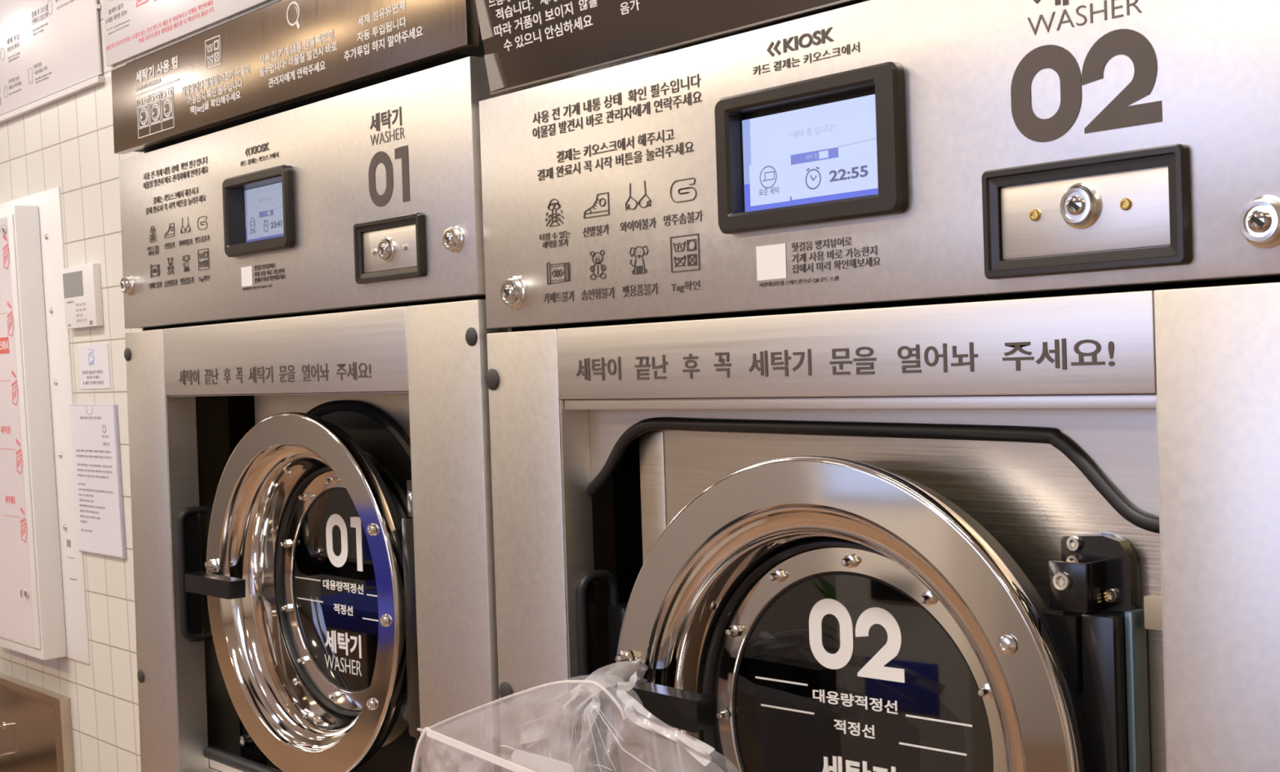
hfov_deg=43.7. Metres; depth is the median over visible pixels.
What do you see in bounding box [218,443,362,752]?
door
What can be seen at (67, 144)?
wall
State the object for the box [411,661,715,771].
plastic bag
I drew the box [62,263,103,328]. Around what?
thermostat
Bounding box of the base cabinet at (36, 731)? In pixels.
[0,672,75,771]
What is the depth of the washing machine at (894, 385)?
1.29 m
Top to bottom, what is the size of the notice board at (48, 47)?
0.420 m
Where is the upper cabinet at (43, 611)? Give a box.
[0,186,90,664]
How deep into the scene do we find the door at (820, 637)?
1.35 m
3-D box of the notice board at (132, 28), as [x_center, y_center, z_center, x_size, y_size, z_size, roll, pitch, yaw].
[-0.588,-0.789,2.446,0.014,0.396,1.218,-2,1,-40]
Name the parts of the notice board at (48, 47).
ledge trim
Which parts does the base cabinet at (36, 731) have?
handle, door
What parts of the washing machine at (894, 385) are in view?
panel, door handle, porthole door, lintel panel, door glass, inset plate, control panel, drum plate, door, hinge arm, coin box plate, hinge plate, hinge post, panel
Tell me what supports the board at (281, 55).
on the washing machine at (307, 366)
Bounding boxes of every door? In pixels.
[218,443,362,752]
[643,503,1026,771]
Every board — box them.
[0,0,104,124]
[102,0,267,66]
[111,0,484,154]
[475,0,868,94]
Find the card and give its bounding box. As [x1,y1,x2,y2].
[77,342,111,389]
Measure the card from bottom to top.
0.085 m
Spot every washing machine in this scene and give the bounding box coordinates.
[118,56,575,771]
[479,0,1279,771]
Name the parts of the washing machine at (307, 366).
panel, door handle, inset sill, lintel panel, control panel, porthole door, drum plate, door glass, door, coin box plate, hinge arm, hinge post, panel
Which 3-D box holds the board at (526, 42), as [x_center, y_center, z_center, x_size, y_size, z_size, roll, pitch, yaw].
[0.160,-0.454,1.385,0.169,0.275,0.884,-2,1,-40]
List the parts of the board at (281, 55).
mounting rail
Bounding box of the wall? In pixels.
[0,0,663,771]
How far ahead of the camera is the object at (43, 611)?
3.22 m
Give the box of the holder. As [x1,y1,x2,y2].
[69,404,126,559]
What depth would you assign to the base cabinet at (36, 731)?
3.41 m

